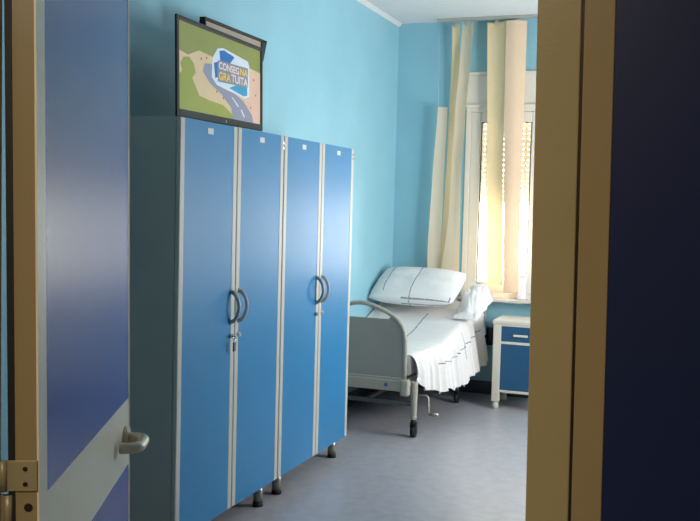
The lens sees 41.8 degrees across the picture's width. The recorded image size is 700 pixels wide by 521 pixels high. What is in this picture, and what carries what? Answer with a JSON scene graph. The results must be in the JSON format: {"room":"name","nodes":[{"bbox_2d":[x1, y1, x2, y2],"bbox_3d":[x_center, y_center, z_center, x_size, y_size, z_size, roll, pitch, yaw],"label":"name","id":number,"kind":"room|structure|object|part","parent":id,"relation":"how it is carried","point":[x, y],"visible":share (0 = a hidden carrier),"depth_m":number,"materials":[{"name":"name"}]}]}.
{"room":"hospital corridor","nodes":[
{"label":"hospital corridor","id":0,"kind":"room"},
{"bbox_2d":[1,0,398,493],"bbox_3d":[-0.851,-0.346,5.341,0.200,3.277,7.107,3,4,21],"label":"wall","id":1,"kind":"structure","parent":0,"point":[330,67],"depth_m":6.58,"materials":[{"name":"teal paint"}]},
{"bbox_2d":[199,17,266,59],"bbox_3d":[-0.706,-1.206,5.049,0.200,0.125,0.715,3,4,21],"label":"wall bar","id":2,"kind":"object","parent":1,"relation":"attached to","point":[206,21],"visible":0.57,"depth_m":4.99,"materials":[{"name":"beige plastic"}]},
{"bbox_2d":[347,388,371,407],"bbox_3d":[-0.820,1.240,5.327,0.012,0.115,6.635,3,4,21],"label":"baseboard","id":3,"kind":"structure","parent":1,"relation":"attached to","point":[359,391],"depth_m":7.62,"materials":[{"name":"grey plastic"}]},
{"bbox_2d":[357,0,401,26],"bbox_3d":[-0.727,-1.959,5.138,0.030,0.028,6.647,3,4,21],"label":"trim","id":4,"kind":"structure","parent":1,"relation":"attached to","point":[364,2],"depth_m":7.70,"materials":[{"name":"white paint"}]},
{"bbox_2d":[210,387,527,520],"bbox_3d":[0.782,1.515,3.396,4.800,0.120,9.747,3,4,21],"label":"floor","id":5,"kind":"structure","parent":0,"point":[468,462],"depth_m":5.70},
{"bbox_2d":[129,116,284,520],"bbox_3d":[-0.771,0.341,4.580,0.540,2.000,1.056,3,4,21],"label":"locker","id":6,"kind":"object","parent":5,"relation":"on","point":[206,198],"visible":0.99,"depth_m":4.20,"materials":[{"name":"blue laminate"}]},
{"bbox_3d":[-0.672,0.303,4.256,0.020,1.880,0.453,3,4,21],"label":"door","id":7,"kind":"part","parent":6,"relation":"part of","materials":[{"name":"blue laminate"}]},
{"bbox_2d":[175,13,262,130],"bbox_3d":[-0.671,-0.908,4.629,0.140,0.478,1.010,2,4,17],"label":"television","id":8,"kind":"object","parent":6,"relation":"on","point":[219,75],"visible":0.92,"depth_m":4.54,"materials":[{"name":"black plastic"}]},
{"bbox_3d":[-0.602,-0.960,4.733,0.001,0.114,0.376,2,4,17],"label":"sign panel","id":9,"kind":"part","parent":8,"relation":"part of","materials":[{"name":"multicoloured"}]},
{"bbox_2d":[232,336,235,351],"bbox_3d":[-0.567,0.404,4.455,0.018,0.077,0.030,3,4,21],"label":"key","id":10,"kind":"object","parent":6,"relation":"hanging from","point":[234,343],"visible":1,"depth_m":4.45,"materials":[{"name":"silver metal"}]},
{"bbox_3d":[-0.558,0.227,4.449,0.060,0.180,0.025,3,4,21],"label":"handle","id":11,"kind":"part","parent":6,"relation":"part of","materials":[{"name":"grey plastic"}]},
{"bbox_3d":[-0.529,0.223,4.526,0.060,0.180,0.025,3,4,21],"label":"handle","id":12,"kind":"part","parent":6,"relation":"part of","materials":[{"name":"grey plastic"}]},
{"bbox_3d":[-0.498,1.258,4.954,0.052,0.100,0.052,3,4,21],"label":"leg","id":13,"kind":"part","parent":6,"relation":"part of","materials":[{"name":"grey metal"}]},
{"bbox_3d":[-0.483,0.278,4.752,0.020,1.880,0.453,3,4,21],"label":"door","id":14,"kind":"part","parent":6,"relation":"part of","materials":[{"name":"blue laminate"}]},
{"bbox_2d":[271,136,354,494],"bbox_3d":[-0.391,0.291,5.575,0.540,2.000,1.056,3,4,21],"label":"locker","id":15,"kind":"object","parent":5,"relation":"on","point":[317,177],"visible":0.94,"depth_m":5.42,"materials":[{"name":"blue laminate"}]},
{"bbox_3d":[-0.414,1.247,5.173,0.052,0.100,0.052,3,4,21],"label":"leg","id":16,"kind":"part","parent":15,"relation":"part of","materials":[{"name":"grey metal"}]},
{"bbox_3d":[-0.292,0.253,5.251,0.020,1.880,0.453,3,4,21],"label":"door","id":17,"kind":"part","parent":15,"relation":"part of","materials":[{"name":"blue laminate"}]},
{"bbox_3d":[-0.178,0.177,5.444,0.060,0.180,0.025,3,4,21],"label":"handle","id":18,"kind":"part","parent":15,"relation":"part of","materials":[{"name":"grey plastic"}]},
{"bbox_3d":[-0.149,0.173,5.521,0.060,0.180,0.025,3,4,21],"label":"handle","id":19,"kind":"part","parent":15,"relation":"part of","materials":[{"name":"grey plastic"}]},
{"bbox_3d":[-0.118,1.208,5.949,0.052,0.100,0.052,3,4,21],"label":"leg","id":20,"kind":"part","parent":15,"relation":"part of","materials":[{"name":"grey metal"}]},
{"bbox_3d":[-0.103,0.229,5.746,0.020,1.880,0.453,3,4,21],"label":"door","id":21,"kind":"part","parent":15,"relation":"part of","materials":[{"name":"blue laminate"}]},
{"bbox_2d":[347,298,492,436],"bbox_3d":[0.483,0.728,7.356,0.969,0.961,1.843,3,4,21],"label":"hospital bed","id":22,"kind":"object","parent":5,"relation":"on","point":[377,356],"visible":0.53,"depth_m":6.50,"materials":[{"name":"grey metal"}]},
{"bbox_3d":[0.068,0.861,6.570,0.715,0.097,0.044,3,4,21],"label":"footboard rail","id":23,"kind":"part","parent":22,"relation":"part of","materials":[{"name":"grey metal"}]},
{"bbox_3d":[0.072,0.594,6.555,0.660,0.443,0.018,3,4,21],"label":"footboard panel","id":24,"kind":"part","parent":22,"relation":"part of","materials":[{"name":"grey plastic"}]},
{"bbox_3d":[0.344,0.973,7.219,0.760,0.030,1.300,3,4,21],"label":"frame","id":25,"kind":"part","parent":22,"relation":"part of","materials":[{"name":"grey metal"}]},
{"bbox_2d":[407,355,416,375],"bbox_3d":[0.437,0.571,7.381,0.784,0.380,1.714,3,4,21],"label":"mattress","id":26,"kind":"object","parent":22,"relation":"on","point":[413,367],"visible":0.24,"depth_m":6.51,"materials":[{"name":"fabric"}]},
{"bbox_2d":[367,299,487,393],"bbox_3d":[0.501,0.680,7.352,0.969,0.628,1.729,3,4,21],"label":"sheet","id":27,"kind":"object","parent":26,"relation":"on","point":[446,351],"visible":0.7,"depth_m":7.37,"materials":[{"name":"white fabric"}]},
{"bbox_2d":[369,266,465,306],"bbox_3d":[0.580,0.219,7.814,0.750,0.310,0.479,3,4,21],"label":"pillow","id":28,"kind":"object","parent":27,"relation":"on","point":[403,285],"visible":1,"depth_m":7.68,"materials":[{"name":"white fabric"}]},
{"bbox_2d":[452,283,492,319],"bbox_3d":[1.039,0.336,7.715,0.242,0.270,0.500,3,4,21],"label":"sheet","id":29,"kind":"object","parent":27,"relation":"on","point":[476,300],"visible":1,"depth_m":7.60,"materials":[{"name":"white fabric"}]},
{"bbox_3d":[0.400,0.814,7.394,0.668,0.060,1.739,3,4,21],"label":"frame","id":30,"kind":"part","parent":22,"relation":"part of","materials":[{"name":"grey metal"}]},
{"bbox_3d":[0.454,1.000,6.498,0.052,0.280,0.052,3,4,21],"label":"leg","id":31,"kind":"part","parent":22,"relation":"part of","materials":[{"name":"grey metal"}]},
{"bbox_3d":[0.783,0.585,8.197,0.872,0.500,0.045,3,4,21],"label":"headboard rail","id":32,"kind":"part","parent":22,"relation":"part of","materials":[{"name":"grey metal"}]},
{"bbox_2d":[491,315,529,408],"bbox_3d":[1.442,0.852,7.607,0.462,0.733,0.413,3,4,21],"label":"nightstand","id":33,"kind":"object","parent":5,"relation":"on","point":[511,334],"visible":0.57,"depth_m":7.46,"materials":[{"name":"white wood"}]},
{"bbox_3d":[1.380,0.876,7.446,0.316,0.379,0.018,3,4,21],"label":"door","id":34,"kind":"part","parent":33,"relation":"part of","materials":[{"name":"blue laminate"}]},
{"bbox_3d":[1.387,0.603,7.430,0.316,0.125,0.018,3,4,21],"label":"drawer","id":35,"kind":"part","parent":33,"relation":"part of","materials":[{"name":"blue laminate"}]},
{"bbox_3d":[1.380,0.613,7.411,0.117,0.018,0.025,3,4,21],"label":"handle","id":36,"kind":"part","parent":33,"relation":"part of","materials":[{"name":"white metal"}]},
{"bbox_2d":[366,0,537,23],"bbox_3d":[0.944,-1.956,4.575,3.950,0.120,7.107,3,4,21],"label":"ceiling","id":37,"kind":"structure","parent":0,"point":[403,11],"depth_m":7.55,"materials":[{"name":"white paint"}]},
{"bbox_2d":[437,14,537,22],"bbox_3d":[1.635,-2.049,7.664,1.858,0.028,0.048,3,4,21],"label":"rail","id":38,"kind":"object","parent":37,"relation":"attached to","point":[525,16],"visible":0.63,"depth_m":7.82,"materials":[{"name":"grey metal"}]},
{"bbox_2d":[427,22,447,267],"bbox_3d":[0.780,-0.993,8.060,0.138,2.175,0.030,2,4,12],"label":"strip","id":39,"kind":"object","parent":38,"relation":"hanging from","point":[436,207],"visible":0.97,"depth_m":8.09,"materials":[{"name":"beige fabric"}]},
{"bbox_3d":[0.777,-1.708,8.009,0.014,0.740,0.004,3,4,21],"label":"cord","id":40,"kind":"part","parent":39,"relation":"part of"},
{"bbox_2d":[440,22,459,268],"bbox_3d":[0.874,-0.944,8.050,0.152,2.265,0.055,3,4,21],"label":"strip","id":41,"kind":"object","parent":38,"relation":"hanging from","point":[456,27],"visible":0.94,"depth_m":8.06,"materials":[{"name":"fabric"}]},
{"bbox_2d":[441,21,473,271],"bbox_3d":[0.930,-0.938,7.974,0.230,2.265,0.051,3,4,21],"label":"strip","id":42,"kind":"object","parent":38,"relation":"hanging from","point":[450,261],"visible":0.98,"depth_m":7.98,"materials":[{"name":"beige fabric"}]},
{"bbox_2d":[486,20,505,285],"bbox_3d":[1.251,-0.922,7.879,0.219,2.270,0.028,3,4,28],"label":"curtain","id":43,"kind":"object","parent":38,"relation":"hanging from","point":[496,31],"visible":1,"depth_m":7.88,"materials":[{"name":"fabric"}]},
{"bbox_2d":[503,19,526,292],"bbox_3d":[1.383,-0.886,7.803,0.184,2.325,0.040,2,3,11],"label":"curtain","id":44,"kind":"object","parent":38,"relation":"hanging from","point":[516,30],"visible":1,"depth_m":7.79,"materials":[{"name":"fabric"}]},
{"bbox_2d":[392,18,536,381],"bbox_3d":[2.113,-0.420,7.852,3.550,3.277,0.300,3,4,21],"label":"wall","id":45,"kind":"structure","parent":0,"point":[421,53],"depth_m":8.21,"materials":[{"name":"teal paint"}]},
{"bbox_2d":[417,380,527,397],"bbox_3d":[2.017,1.165,7.802,3.550,0.115,0.012,3,4,21],"label":"baseboard","id":46,"kind":"structure","parent":45,"relation":"attached to","point":[473,386],"depth_m":8.13,"materials":[{"name":"grey plastic"}]},
{"bbox_2d":[456,70,535,303],"bbox_3d":[1.650,-0.627,7.842,1.468,1.986,0.310,3,4,21],"label":"window","id":47,"kind":"structure","parent":45,"relation":"in","point":[476,105],"depth_m":8.04,"materials":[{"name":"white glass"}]},
{"bbox_3d":[1.642,0.355,7.884,1.423,0.022,0.290,3,4,21],"label":"sill","id":48,"kind":"part","parent":47,"relation":"part of","materials":[{"name":"stone"}]},
{"bbox_3d":[1.349,-0.505,8.003,0.622,1.574,0.056,3,4,21],"label":"sash","id":49,"kind":"part","parent":47,"relation":"part of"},
{"bbox_2d":[480,123,530,202],"bbox_3d":[1.709,-0.960,7.964,1.333,0.920,0.010,3,4,21],"label":"roller shutter","id":50,"kind":"object","parent":47,"relation":"attached to","point":[526,141],"depth_m":8.05,"materials":[{"name":"beige plastic"}]},
{"bbox_2d":[515,272,526,299],"bbox_3d":[1.478,0.218,7.916,0.093,0.239,0.093,3,4,21],"label":"container","id":51,"kind":"object","parent":47,"relation":"on","point":[521,295],"visible":0.93,"depth_m":7.88,"materials":[{"name":"white plastic"}]},
{"bbox_3d":[1.480,0.123,7.910,0.093,0.049,0.093,3,4,21],"label":"lid","id":52,"kind":"part","parent":51,"relation":"part of","materials":[{"name":"white plastic"}]},
{"bbox_3d":[-0.338,-0.098,1.435,3.550,3.277,0.160,3,4,21],"label":"wall","id":53,"kind":"structure","parent":0,"visible":0},
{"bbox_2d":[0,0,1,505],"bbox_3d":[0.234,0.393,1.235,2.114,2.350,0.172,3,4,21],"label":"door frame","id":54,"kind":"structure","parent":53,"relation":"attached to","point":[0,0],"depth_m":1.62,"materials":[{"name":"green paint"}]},
{"bbox_2d":[0,0,148,520],"bbox_3d":[-0.603,0.391,2.103,0.168,2.192,0.914,1,3,-3],"label":"door","id":55,"kind":"structure","parent":53,"relation":"in","point":[71,440],"depth_m":1.85,"materials":[{"name":"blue laminate"}]},
{"bbox_3d":[-0.586,-0.149,2.097,0.004,1.114,0.834,1,3,-3],"label":"panel","id":56,"kind":"part","parent":55,"relation":"part of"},
{"bbox_3d":[-0.602,1.038,2.169,0.004,0.892,0.834,1,3,-3],"label":"panel","id":57,"kind":"part","parent":55,"relation":"part of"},
{"bbox_3d":[-0.572,0.487,2.445,0.062,0.029,0.141,1,3,-3],"label":"lever handle","id":58,"kind":"part","parent":55,"relation":"part of","materials":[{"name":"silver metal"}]},
{"bbox_2d":[525,0,699,520],"bbox_3d":[0.712,0.474,1.171,0.971,2.192,0.044,2,3,21],"label":"door","id":59,"kind":"structure","parent":53,"relation":"in","point":[613,432],"depth_m":1.26,"materials":[{"name":"blue paint"}]},
{"bbox_3d":[0.754,0.476,1.135,0.863,2.192,0.003,2,3,21],"label":"panel","id":60,"kind":"part","parent":59,"relation":"part of","materials":[{"name":"blue laminate"}]}
]}

